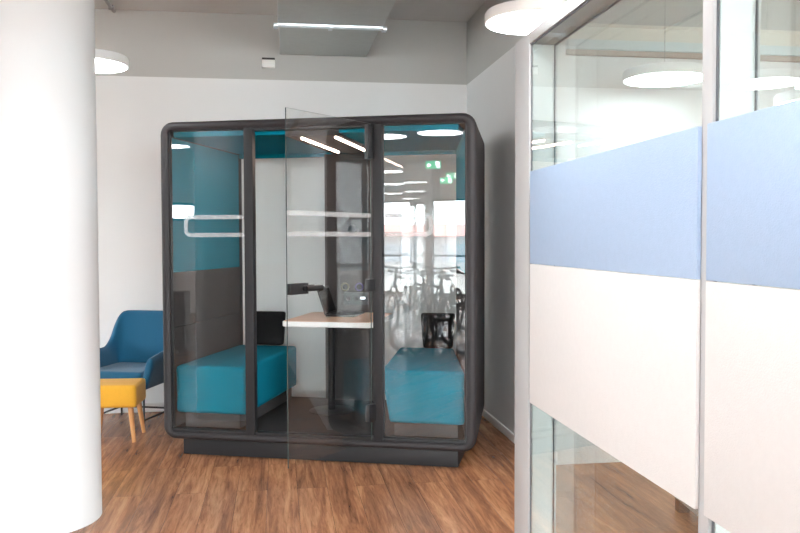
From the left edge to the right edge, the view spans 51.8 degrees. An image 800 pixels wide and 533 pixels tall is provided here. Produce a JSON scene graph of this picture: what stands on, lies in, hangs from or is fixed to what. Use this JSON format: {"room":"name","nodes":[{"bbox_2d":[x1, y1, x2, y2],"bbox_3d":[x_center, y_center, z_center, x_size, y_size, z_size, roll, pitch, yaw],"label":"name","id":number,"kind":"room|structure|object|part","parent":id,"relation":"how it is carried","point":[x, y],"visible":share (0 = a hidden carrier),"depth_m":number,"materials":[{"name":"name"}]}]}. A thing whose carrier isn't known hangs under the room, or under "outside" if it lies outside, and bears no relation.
{"room":"open-plan office","nodes":[
{"label":"open-plan office","id":0,"kind":"room"},
{"bbox_2d":[95,9,466,402],"bbox_3d":[-4.376,-0.441,6.749,10.331,3.394,0.200,0,2,-8],"label":"wall","id":1,"kind":"structure","parent":0,"point":[184,66],"depth_m":7.14,"materials":[{"name":"white paint"}]},
{"bbox_2d":[104,396,385,413],"bbox_3d":[-4.436,1.222,6.688,10.169,0.075,0.012,0,2,-8],"label":"baseboard","id":2,"kind":"structure","parent":1,"relation":"attached to","point":[125,410],"depth_m":7.02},
{"bbox_2d":[262,57,274,67],"bbox_3d":[-1.128,-1.746,7.067,0.110,0.083,0.042,0,2,-8],"label":"detector","id":3,"kind":"object","parent":1,"relation":"attached to","point":[266,62],"visible":1,"depth_m":7.05,"materials":[{"name":"white plastic"}]},
{"bbox_2d":[94,0,485,21],"bbox_3d":[-1.149,-1.992,-0.879,15.100,0.200,16.330,0,2,-8],"label":"ceiling","id":4,"kind":"structure","parent":0,"point":[420,10],"depth_m":6.84,"materials":[{"name":"white paint"}]},
{"bbox_2d":[104,0,115,12],"bbox_3d":[-2.165,-2.080,5.385,0.040,0.038,3.020,0,2,-8],"label":"conduit","id":5,"kind":"object","parent":4,"relation":"attached to","point":[110,7],"visible":1,"depth_m":6.71,"materials":[{"name":"grey metal"}]},
{"bbox_2d":[95,49,128,72],"bbox_3d":[-1.911,-1.646,5.023,0.480,0.853,0.480,0,2,-8],"label":"pendant lamp","id":6,"kind":"object","parent":4,"relation":"hanging from","point":[106,61],"visible":0.38,"depth_m":4.97,"materials":[{"name":"white plastic"}]},
{"bbox_2d":[95,58,126,72],"bbox_3d":[-1.910,-1.228,5.037,0.458,0.016,0.458,0,2,-8],"label":"diffuser","id":7,"kind":"object","parent":6,"relation":"attached to","point":[102,65],"depth_m":5.01,"materials":[{"name":"white plastic"}]},
{"bbox_2d":[274,0,395,56],"bbox_3d":[-0.343,-1.907,4.966,0.842,0.349,4.405,0,2,-8],"label":"ceiling light","id":8,"kind":"object","parent":4,"relation":"hanging from","point":[306,27],"visible":1,"depth_m":6.11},
{"bbox_2d":[485,0,566,34],"bbox_3d":[0.665,-1.638,4.121,0.480,0.853,0.480,0,2,-8],"label":"pendant lamp","id":9,"kind":"object","parent":4,"relation":"hanging from","point":[516,17],"visible":0.64,"depth_m":3.99,"materials":[{"name":"white plastic"}]},
{"bbox_2d":[487,10,554,34],"bbox_3d":[0.666,-1.220,4.135,0.458,0.016,0.458,0,2,-8],"label":"diffuser","id":10,"kind":"object","parent":9,"relation":"attached to","point":[516,22],"depth_m":4.05,"materials":[{"name":"white plastic"}]},
{"bbox_2d":[623,0,702,86],"bbox_3d":[1.562,-1.520,4.855,0.480,0.853,0.480,0,2,-8],"label":"pendant lamp","id":11,"kind":"object","parent":4,"relation":"hanging from","point":[661,74],"visible":0.92,"depth_m":4.73,"materials":[{"name":"white plastic"}]},
{"bbox_2d":[624,72,701,86],"bbox_3d":[1.564,-1.102,4.869,0.458,0.016,0.458,0,2,-8],"label":"diffuser","id":12,"kind":"object","parent":11,"relation":"attached to","point":[638,79],"depth_m":4.82,"materials":[{"name":"white plastic"}]},
{"bbox_2d":[69,412,697,532],"bbox_3d":[-1.139,1.600,-0.759,15.100,0.200,16.330,0,2,-8],"label":"floor","id":13,"kind":"structure","parent":0,"point":[149,484],"depth_m":4.72,"materials":[{"name":"brown wood"}]},
{"bbox_2d":[0,0,101,532],"bbox_3d":[-1.915,-0.365,4.287,0.640,3.394,0.640,0,2,-8],"label":"column","id":14,"kind":"structure","parent":13,"relation":"on","point":[51,468],"depth_m":4.04,"materials":[{"name":"white paint"}]},
{"bbox_2d":[100,378,145,442],"bbox_3d":[-2.107,1.064,6.115,0.370,0.420,0.338,0,2,-4],"label":"pouf","id":15,"kind":"object","parent":13,"relation":"on","point":[129,393],"visible":0.61,"depth_m":5.97,"materials":[{"name":"yellow fabric"}]},
{"bbox_3d":[-2.266,1.141,6.239,0.079,0.260,0.041,1,3,40],"label":"leg","id":16,"kind":"part","parent":15,"relation":"part of","materials":[{"name":"brown wood"}]},
{"bbox_3d":[-2.107,0.937,6.111,0.370,0.166,0.330,0,2,-4],"label":"seat","id":17,"kind":"part","parent":15,"relation":"part of","materials":[{"name":"yellow fabric"}]},
{"bbox_3d":[-1.948,1.148,5.996,0.079,0.260,0.041,1,3,40],"label":"leg","id":18,"kind":"part","parent":15,"relation":"part of","materials":[{"name":"brown wood"}]},
{"bbox_3d":[-1.969,1.139,6.262,0.041,0.260,0.079,2,3,41],"label":"leg","id":19,"kind":"part","parent":15,"relation":"part of","materials":[{"name":"brown wood"}]},
{"bbox_2d":[100,310,163,422],"bbox_3d":[-2.150,0.817,6.648,0.655,0.878,0.635,0,2,12],"label":"armchair","id":20,"kind":"object","parent":13,"relation":"on","point":[134,348],"visible":0.48,"depth_m":6.85,"materials":[{"name":"blue fabric"}]},
{"bbox_2d":[100,362,145,378],"bbox_3d":[-2.163,0.874,6.586,0.479,0.145,0.505,0,2,12],"label":"seat cushion","id":21,"kind":"object","parent":20,"relation":"on","point":[108,370],"depth_m":6.40,"materials":[{"name":"blue fabric"}]},
{"bbox_3d":[-2.152,1.179,6.644,0.480,0.016,0.473,0,2,12],"label":"wire frame","id":22,"kind":"part","parent":20,"relation":"part of","materials":[{"name":"black metal"}]},
{"bbox_3d":[-1.983,1.105,6.383,0.015,0.319,0.089,-1,2,-17],"label":"leg","id":23,"kind":"part","parent":20,"relation":"part of","materials":[{"name":"black metal"}]},
{"bbox_2d":[161,107,484,468],"bbox_3d":[-0.517,0.151,5.663,2.136,2.262,2.067,0,2,11],"label":"booth","id":24,"kind":"object","parent":13,"relation":"on","point":[201,171],"visible":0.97,"depth_m":5.70,"materials":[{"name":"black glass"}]},
{"bbox_3d":[-1.449,-0.439,6.226,0.010,0.922,1.190,0,2,11],"label":"panel","id":25,"kind":"part","parent":24,"relation":"part of","materials":[{"name":"teal fabric"}]},
{"bbox_3d":[-1.446,0.555,6.255,0.014,1.067,1.180,0,2,11],"label":"seat panel","id":26,"kind":"part","parent":24,"relation":"part of","materials":[{"name":"grey fabric"}]},
{"bbox_2d":[177,345,296,428],"bbox_3d":[-1.182,0.876,6.199,0.519,0.428,1.160,0,2,11],"label":"bench","id":27,"kind":"object","parent":24,"relation":"on","point":[211,389],"visible":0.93,"depth_m":5.67,"materials":[{"name":"teal fabric"}]},
{"bbox_2d":[257,311,285,344],"bbox_3d":[-1.076,0.504,6.746,0.286,0.275,0.070,0,2,11],"label":"cushion","id":28,"kind":"object","parent":27,"relation":"on","point":[270,328],"visible":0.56,"depth_m":6.71,"materials":[{"name":"black fabric"}]},
{"bbox_3d":[-0.996,0.106,5.490,0.063,2.043,0.056,0,2,11],"label":"post","id":29,"kind":"part","parent":24,"relation":"part of","materials":[{"name":"black metal"}]},
{"bbox_3d":[-0.556,0.126,4.750,0.102,0.063,0.250,1,2,34],"label":"door handle","id":30,"kind":"part","parent":24,"relation":"part of","materials":[{"name":"black metal"}]},
{"bbox_3d":[-0.568,-0.905,5.384,0.810,0.019,0.063,0,2,11],"label":"header rail","id":31,"kind":"part","parent":24,"relation":"part of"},
{"bbox_3d":[-0.562,1.118,5.452,2.008,0.020,0.063,0,2,11],"label":"sill rail","id":32,"kind":"part","parent":24,"relation":"part of","materials":[{"name":"black metal"}]},
{"bbox_2d":[301,137,338,152],"bbox_3d":[-0.567,-0.872,5.952,0.014,0.012,0.920,0,2,11],"label":"ceiling light","id":33,"kind":"object","parent":24,"relation":"attached to","point":[307,139],"depth_m":5.88,"materials":[{"name":"white plastic"}]},
{"bbox_3d":[-0.411,0.117,4.961,0.008,2.033,0.795,1,2,34],"label":"door","id":34,"kind":"part","parent":24,"relation":"part of","materials":[{"name":"clear glass"}]},
{"bbox_2d":[283,312,392,415],"bbox_3d":[-0.448,0.733,6.223,0.675,0.708,0.770,0,2,11],"label":"table","id":35,"kind":"object","parent":24,"relation":"on","point":[313,319],"visible":0.93,"depth_m":6.16,"materials":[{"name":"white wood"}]},
{"bbox_3d":[-0.515,1.081,6.213,0.340,0.014,0.340,0,2,11],"label":"foot plate","id":36,"kind":"part","parent":35,"relation":"part of","materials":[{"name":"grey metal"}]},
{"bbox_2d":[317,286,363,316],"bbox_3d":[-0.457,0.265,6.357,0.297,0.216,0.320,0,2,11],"label":"laptop","id":37,"kind":"object","parent":35,"relation":"on","point":[325,296],"visible":0.97,"depth_m":6.33,"materials":[{"name":"black plastic"}]},
{"bbox_3d":[-0.567,0.259,6.378,0.072,0.206,0.320,0,2,11],"label":"lid","id":38,"kind":"part","parent":37,"relation":"part of","materials":[{"name":"black plastic"}]},
{"bbox_3d":[-0.440,0.163,6.604,0.068,0.068,0.012,0,2,11],"label":"control knob","id":39,"kind":"part","parent":24,"relation":"part of","materials":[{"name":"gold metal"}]},
{"bbox_3d":[-0.361,-0.901,6.627,1.970,0.030,0.035,0,2,11],"label":"header panel","id":40,"kind":"part","parent":24,"relation":"part of","materials":[{"name":"teal fabric"}]},
{"bbox_3d":[-0.374,0.091,6.638,0.457,1.985,0.085,0,2,11],"label":"media panel","id":41,"kind":"part","parent":24,"relation":"part of","materials":[{"name":"grey fabric"}]},
{"bbox_2d":[335,136,364,150],"bbox_3d":[-0.338,-0.871,5.908,0.014,0.012,0.920,0,2,11],"label":"ceiling light","id":42,"kind":"object","parent":24,"relation":"attached to","point":[340,138],"depth_m":5.81,"materials":[{"name":"white plastic"}]},
{"bbox_3d":[-0.351,0.255,6.591,0.200,0.100,0.010,0,2,11],"label":"socket plate","id":43,"kind":"part","parent":24,"relation":"part of","materials":[{"name":"grey plastic"}]},
{"bbox_3d":[-0.326,0.164,6.582,0.068,0.068,0.012,0,2,11],"label":"control knob","id":44,"kind":"part","parent":24,"relation":"part of","materials":[{"name":"plastic"}]},
{"bbox_3d":[-0.139,0.109,5.323,0.063,2.043,0.056,0,2,11],"label":"post","id":45,"kind":"part","parent":24,"relation":"part of","materials":[{"name":"black metal"}]},
{"bbox_2d":[385,347,464,437],"bbox_3d":[0.207,0.876,5.914,0.546,0.440,1.180,0,2,6],"label":"bench","id":46,"kind":"object","parent":24,"relation":"on","point":[425,389],"visible":0.97,"depth_m":5.37,"materials":[{"name":"teal fabric"}]},
{"bbox_2d":[421,313,454,348],"bbox_3d":[0.295,0.499,6.412,0.266,0.275,0.070,0,2,11],"label":"cushion","id":47,"kind":"object","parent":46,"relation":"on","point":[437,328],"visible":1,"depth_m":6.38,"materials":[{"name":"black fabric"}]},
{"bbox_3d":[0.510,-0.432,5.846,0.167,0.920,1.209,0,2,1],"label":"panel","id":48,"kind":"part","parent":24,"relation":"part of","materials":[{"name":"teal fabric"}]},
{"bbox_3d":[0.513,0.562,5.880,0.167,1.067,1.208,0,2,1],"label":"seat panel","id":49,"kind":"part","parent":24,"relation":"part of","materials":[{"name":"fabric"}]},
{"bbox_2d":[514,0,760,532],"bbox_3d":[0.848,0.209,2.192,0.130,2.370,3.372,0,2,-8],"label":"frame","id":50,"kind":"structure","parent":13,"relation":"on","point":[731,28],"depth_m":3.61,"materials":[{"name":"silver metal"}]},
{"bbox_3d":[0.616,0.158,3.753,0.130,2.370,0.215,0,2,-8],"label":"post","id":51,"kind":"part","parent":50,"relation":"part of","materials":[{"name":"silver metal"}]},
{"bbox_3d":[0.853,-0.948,2.097,0.130,0.050,3.057,0,2,-8],"label":"head rail","id":52,"kind":"part","parent":50,"relation":"part of","materials":[{"name":"silver metal"}]},
{"bbox_2d":[530,264,700,508],"bbox_3d":[0.675,0.314,2.874,0.012,0.605,1.440,0,2,-8],"label":"panel","id":53,"kind":"object","parent":50,"relation":"attached to","point":[615,356],"visible":0.97,"depth_m":2.59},
{"bbox_2d":[530,126,701,278],"bbox_3d":[0.674,-0.189,2.857,0.012,0.398,1.440,0,2,-8],"label":"panel","id":54,"kind":"object","parent":50,"relation":"attached to","point":[636,207],"visible":1,"depth_m":2.58,"materials":[{"name":"blue glass"}]},
{"bbox_2d":[704,281,799,532],"bbox_3d":[0.895,0.363,1.397,0.012,0.605,1.456,0,2,-8],"label":"panel","id":55,"kind":"object","parent":50,"relation":"attached to","point":[752,426],"visible":1,"depth_m":1.90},
{"bbox_2d":[706,99,799,288],"bbox_3d":[0.893,-0.140,1.381,0.012,0.398,1.456,0,2,-8],"label":"panel","id":56,"kind":"object","parent":50,"relation":"attached to","point":[753,217],"visible":1,"depth_m":1.88,"materials":[{"name":"blue glass"}]},
{"bbox_2d":[674,496,697,515],"bbox_3d":[1.761,1.013,4.258,0.540,0.620,0.425,0,2,-2],"label":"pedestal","id":57,"kind":"object","parent":13,"relation":"on","point":[680,506],"visible":0.06,"depth_m":4.40,"materials":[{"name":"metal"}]},
{"bbox_2d":[467,0,525,433],"bbox_3d":[0.819,-0.445,6.419,0.150,3.394,1.980,0,2,-8],"label":"wall","id":58,"kind":"structure","parent":0,"point":[490,53],"depth_m":6.38,"materials":[{"name":"white paint"}]},
{"bbox_2d":[482,409,514,443],"bbox_3d":[0.756,1.225,6.383,0.012,0.060,2.118,0,2,-8],"label":"baseboard","id":59,"kind":"structure","parent":58,"relation":"attached to","point":[485,414],"depth_m":6.30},
{"bbox_2d":[556,0,799,464],"bbox_3d":[3.038,-0.426,5.672,4.319,3.394,0.150,0,2,-8],"label":"wall","id":60,"kind":"structure","parent":0,"point":[597,112],"depth_m":5.35,"materials":[{"name":"white paint"}]},
{"bbox_2d":[566,23,799,46],"bbox_3d":[3.121,-1.516,5.562,4.169,0.110,0.020,0,2,-8],"label":"trim","id":61,"kind":"structure","parent":60,"relation":"attached to","point":[594,31],"depth_m":5.34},
{"bbox_2d":[566,39,799,55],"bbox_3d":[3.124,-1.431,5.551,4.169,0.060,0.050,0,2,-8],"label":"trim","id":62,"kind":"structure","parent":60,"relation":"attached to","point":[586,44],"depth_m":5.30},
{"bbox_2d":[566,49,799,62],"bbox_3d":[3.122,-1.384,5.562,4.169,0.035,0.030,0,2,-8],"label":"trim","id":63,"kind":"structure","parent":60,"relation":"attached to","point":[574,52],"depth_m":5.33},
{"bbox_2d":[773,88,799,105],"bbox_3d":[2.282,-1.299,4.444,0.480,0.853,0.480,0,2,-8],"label":"pendant lamp","id":64,"kind":"object","parent":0,"point":[791,95],"visible":0.56,"depth_m":4.38,"materials":[{"name":"white plastic"}]}
]}

